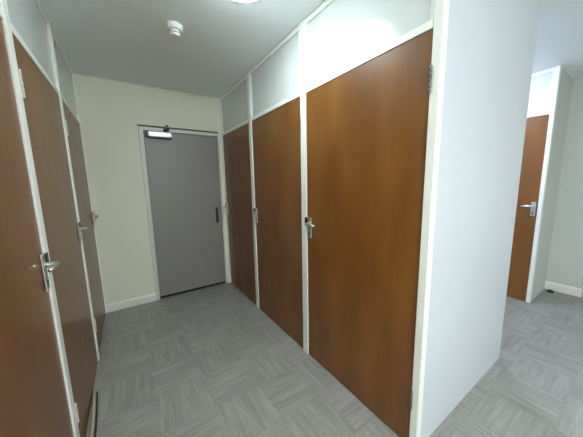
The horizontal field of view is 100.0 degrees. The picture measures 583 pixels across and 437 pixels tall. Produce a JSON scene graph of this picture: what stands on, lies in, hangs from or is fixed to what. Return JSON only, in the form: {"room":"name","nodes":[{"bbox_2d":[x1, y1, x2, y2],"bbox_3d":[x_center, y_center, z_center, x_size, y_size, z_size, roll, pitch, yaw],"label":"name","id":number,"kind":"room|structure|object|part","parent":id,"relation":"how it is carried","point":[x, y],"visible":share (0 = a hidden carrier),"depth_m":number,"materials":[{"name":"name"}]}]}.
{"room":"office corridor","nodes":[
{"label":"office corridor","id":0,"kind":"room"},
{"bbox_2d":[74,74,259,304],"bbox_3d":[0.018,-0.431,3.982,6.523,2.466,0.100,-7,10,-33],"label":"wall","id":1,"kind":"structure","parent":0,"point":[107,108],"depth_m":2.69,"materials":[{"name":"beige paint"}]},
{"bbox_2d":[106,293,155,312],"bbox_3d":[-1.850,0.976,2.836,0.492,0.088,0.016,-7,10,-33],"label":"baseboard","id":2,"kind":"structure","parent":1,"relation":"attached to","point":[111,307],"depth_m":2.82,"materials":[{"name":"white paint"}]},
{"bbox_2d":[137,124,227,299],"bbox_3d":[-1.272,-0.064,3.032,0.895,2.065,0.227,-7,10,-33],"label":"door","id":3,"kind":"structure","parent":1,"relation":"in","point":[181,168],"depth_m":3.05,"materials":[{"name":"grey paint"}]},
{"bbox_3d":[-1.407,-1.024,2.768,0.063,0.082,0.155,-7,10,-33],"label":"closer arm","id":4,"kind":"part","parent":3,"relation":"part of","materials":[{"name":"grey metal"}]},
{"bbox_2d":[39,0,582,98],"bbox_3d":[1.683,-1.375,1.298,6.723,0.120,6.165,-7,10,-33],"label":"ceiling","id":5,"kind":"structure","parent":0,"point":[128,41],"depth_m":1.82,"materials":[{"name":"white paint"}]},
{"bbox_2d":[166,21,182,38],"bbox_3d":[-0.803,-1.288,1.683,0.106,0.071,0.106,-7,10,-33],"label":"smoke detector","id":6,"kind":"object","parent":5,"relation":"attached to","point":[175,28],"visible":1,"depth_m":1.66,"materials":[{"name":"white plastic"}]},
{"bbox_2d":[235,0,255,1],"bbox_3d":[-0.265,-1.244,1.282,0.324,0.060,0.324,-7,10,-33],"label":"ceiling light","id":7,"kind":"object","parent":5,"relation":"attached to","point":[235,0],"visible":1,"depth_m":1.40,"materials":[{"name":"white plastic"}]},
{"bbox_2d":[86,283,582,436],"bbox_3d":[1.732,1.183,1.674,6.723,0.120,6.165,-7,10,-33],"label":"floor","id":8,"kind":"structure","parent":0,"point":[205,362],"depth_m":1.73,"materials":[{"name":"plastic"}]},
{"bbox_2d":[0,8,73,436],"bbox_3d":[-0.811,0.069,0.677,0.094,2.458,0.864,-7,10,-33],"label":"door","id":9,"kind":"structure","parent":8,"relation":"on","point":[33,396],"depth_m":0.84,"materials":[{"name":"brown wood"}]},
{"bbox_3d":[-1.025,0.226,1.018,0.008,0.155,0.040,-7,10,-33],"label":"plate","id":10,"kind":"part","parent":9,"relation":"part of","materials":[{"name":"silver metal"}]},
{"bbox_3d":[-0.981,0.196,0.994,0.052,0.028,0.110,-7,10,-33],"label":"lever","id":11,"kind":"part","parent":9,"relation":"part of","materials":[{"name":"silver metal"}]},
{"bbox_2d":[0,0,79,436],"bbox_3d":[-1.089,0.025,1.024,0.068,2.466,0.057,-7,10,-33],"label":"post","id":12,"kind":"object","parent":8,"relation":"on","point":[3,3],"visible":0.42,"depth_m":1.01,"materials":[{"name":"white paint"}]},
{"bbox_2d":[7,0,97,436],"bbox_3d":[-1.319,-0.029,1.428,0.094,2.464,0.896,-7,10,-33],"label":"door","id":13,"kind":"structure","parent":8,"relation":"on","point":[29,22],"depth_m":1.34,"materials":[{"name":"brown wood"}]},
{"bbox_3d":[-1.361,-1.029,1.261,0.022,0.434,0.866,-7,10,-33],"label":"panel","id":14,"kind":"part","parent":13,"relation":"part of","materials":[{"name":"white laminate"}]},
{"bbox_3d":[-1.542,0.106,1.778,0.008,0.155,0.040,-7,10,-33],"label":"plate","id":15,"kind":"part","parent":13,"relation":"part of","materials":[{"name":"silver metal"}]},
{"bbox_3d":[-1.498,0.075,1.755,0.052,0.028,0.110,-7,10,-33],"label":"lever","id":16,"kind":"part","parent":13,"relation":"part of","materials":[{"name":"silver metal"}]},
{"bbox_2d":[48,20,99,360],"bbox_3d":[-1.603,-0.076,1.783,0.068,2.466,0.048,-7,10,-33],"label":"post","id":17,"kind":"object","parent":8,"relation":"on","point":[50,26],"visible":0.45,"depth_m":1.76,"materials":[{"name":"white paint"}]},
{"bbox_2d":[52,29,105,351],"bbox_3d":[-1.824,-0.132,2.174,0.094,2.458,0.873,-7,10,-33],"label":"door","id":18,"kind":"structure","parent":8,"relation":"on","point":[72,121],"depth_m":2.12,"materials":[{"name":"brown wood"}]},
{"bbox_3d":[-1.866,-1.129,2.007,0.022,0.434,0.843,-7,10,-33],"label":"panel","id":19,"kind":"part","parent":18,"relation":"part of","materials":[{"name":"white laminate"}]},
{"bbox_3d":[-1.842,0.102,2.189,0.036,1.991,0.841,-7,10,-33],"label":"door","id":20,"kind":"part","parent":18,"relation":"part of","materials":[{"name":"brown wood"}]},
{"bbox_2d":[73,73,106,312],"bbox_3d":[-2.095,-0.174,2.510,0.068,2.466,0.025,-7,10,-33],"label":"post","id":21,"kind":"object","parent":8,"relation":"on","point":[73,73],"visible":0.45,"depth_m":2.49,"materials":[{"name":"white paint"}]},
{"bbox_2d":[219,98,230,282],"bbox_3d":[-0.867,-0.316,3.314,0.068,2.466,0.040,-7,10,-33],"label":"post","id":22,"kind":"object","parent":8,"relation":"on","point":[219,98],"visible":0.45,"depth_m":3.27,"materials":[{"name":"white paint"}]},
{"bbox_2d":[220,74,255,304],"bbox_3d":[-0.657,-0.266,2.939,0.094,2.458,0.853,-7,10,-33],"label":"door","id":23,"kind":"structure","parent":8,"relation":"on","point":[234,103],"depth_m":2.89,"materials":[{"name":"brown wood"}]},
{"bbox_3d":[-0.650,-1.270,2.805,0.022,0.434,0.823,-7,10,-33],"label":"panel","id":24,"kind":"part","parent":23,"relation":"part of","materials":[{"name":"white laminate"}]},
{"bbox_2d":[246,71,258,308],"bbox_3d":[-0.378,-0.219,2.592,0.068,2.466,0.060,-7,10,-33],"label":"post","id":25,"kind":"object","parent":8,"relation":"on","point":[247,73],"visible":0.48,"depth_m":2.55,"materials":[{"name":"white paint"}]},
{"bbox_2d":[249,26,302,347],"bbox_3d":[-0.162,-0.168,2.206,0.094,2.458,0.859,-7,10,-33],"label":"door","id":26,"kind":"structure","parent":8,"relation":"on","point":[275,80],"depth_m":2.13,"materials":[{"name":"brown wood"}]},
{"bbox_3d":[-0.154,-1.172,2.073,0.022,0.434,0.829,-7,10,-33],"label":"panel","id":27,"kind":"part","parent":26,"relation":"part of","materials":[{"name":"white laminate"}]},
{"bbox_2d":[299,19,308,353],"bbox_3d":[0.120,-0.120,1.855,0.068,2.466,0.063,-7,10,-33],"label":"post","id":28,"kind":"object","parent":8,"relation":"on","point":[302,27],"visible":0.5,"depth_m":1.80,"materials":[{"name":"white paint"}]},
{"bbox_2d":[304,0,434,436],"bbox_3d":[0.345,-0.068,1.458,0.094,2.458,0.886,-7,10,-33],"label":"door","id":29,"kind":"structure","parent":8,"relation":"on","point":[367,124],"depth_m":1.36,"materials":[{"name":"brown wood"}]},
{"bbox_3d":[0.134,0.044,1.758,0.052,0.028,0.110,-7,10,-33],"label":"lever","id":30,"kind":"part","parent":29,"relation":"part of","materials":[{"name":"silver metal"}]},
{"bbox_3d":[0.135,0.069,1.811,0.008,0.155,0.040,-7,10,-33],"label":"plate","id":31,"kind":"part","parent":29,"relation":"part of","materials":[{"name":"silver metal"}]},
{"bbox_3d":[0.352,-1.071,1.324,0.022,0.434,0.856,-7,10,-33],"label":"panel","id":32,"kind":"part","parent":29,"relation":"part of","materials":[{"name":"white laminate"}]},
{"bbox_2d":[409,0,449,436],"bbox_3d":[0.617,-0.018,1.099,0.043,2.466,0.038,-7,10,-33],"label":"door frame","id":33,"kind":"structure","parent":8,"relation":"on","point":[441,13],"depth_m":1.08,"materials":[{"name":"white paint"}]},
{"bbox_2d":[506,67,555,300],"bbox_3d":[2.378,-0.325,2.946,0.094,2.458,0.868,-7,10,-33],"label":"door","id":34,"kind":"structure","parent":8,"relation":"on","point":[541,88],"depth_m":2.64,"materials":[{"name":"brown wood"}]},
{"bbox_3d":[2.409,-0.109,2.989,0.036,2.016,0.854,-7,10,-33],"label":"door","id":35,"kind":"part","parent":34,"relation":"part of","materials":[{"name":"brown wood"}]},
{"bbox_3d":[2.611,-0.101,2.645,0.008,0.155,0.040,-7,10,-33],"label":"plate","id":36,"kind":"part","parent":34,"relation":"part of","materials":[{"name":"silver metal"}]},
{"bbox_3d":[2.387,-1.341,2.809,0.022,0.409,0.856,-7,10,-33],"label":"panel","id":37,"kind":"part","parent":34,"relation":"part of","materials":[{"name":"white laminate"}]},
{"bbox_2d":[526,65,561,302],"bbox_3d":[2.657,-0.276,2.591,0.058,2.466,0.034,-7,10,-33],"label":"post","id":38,"kind":"object","parent":8,"relation":"on","point":[557,75],"visible":1,"depth_m":2.56,"materials":[{"name":"white paint"}]},
{"bbox_2d":[420,0,539,436],"bbox_3d":[1.105,-0.078,1.442,1.155,2.466,0.060,-7,10,-33],"label":"wall partition","id":39,"kind":"structure","parent":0,"point":[490,50],"depth_m":1.34,"materials":[{"name":"white paint"}]},
{"bbox_2d":[531,68,573,300],"bbox_3d":[2.972,-0.313,2.798,0.700,2.466,0.028,-7,10,-33],"label":"wall","id":40,"kind":"structure","parent":0,"point":[566,82],"depth_m":2.74,"materials":[{"name":"white paint"}]},
{"bbox_2d":[546,78,582,288],"bbox_3d":[3.309,-0.324,2.833,0.100,2.466,0.288,-7,10,-33],"label":"wall","id":41,"kind":"structure","parent":0,"point":[565,263],"depth_m":2.85,"materials":[{"name":"white paint"}]},
{"bbox_2d":[544,281,582,296],"bbox_3d":[3.288,0.852,2.967,0.016,0.100,0.304,-7,10,-33],"label":"baseboard","id":42,"kind":"structure","parent":41,"relation":"attached to","point":[565,289],"depth_m":2.95,"materials":[{"name":"white paint"}]}
]}

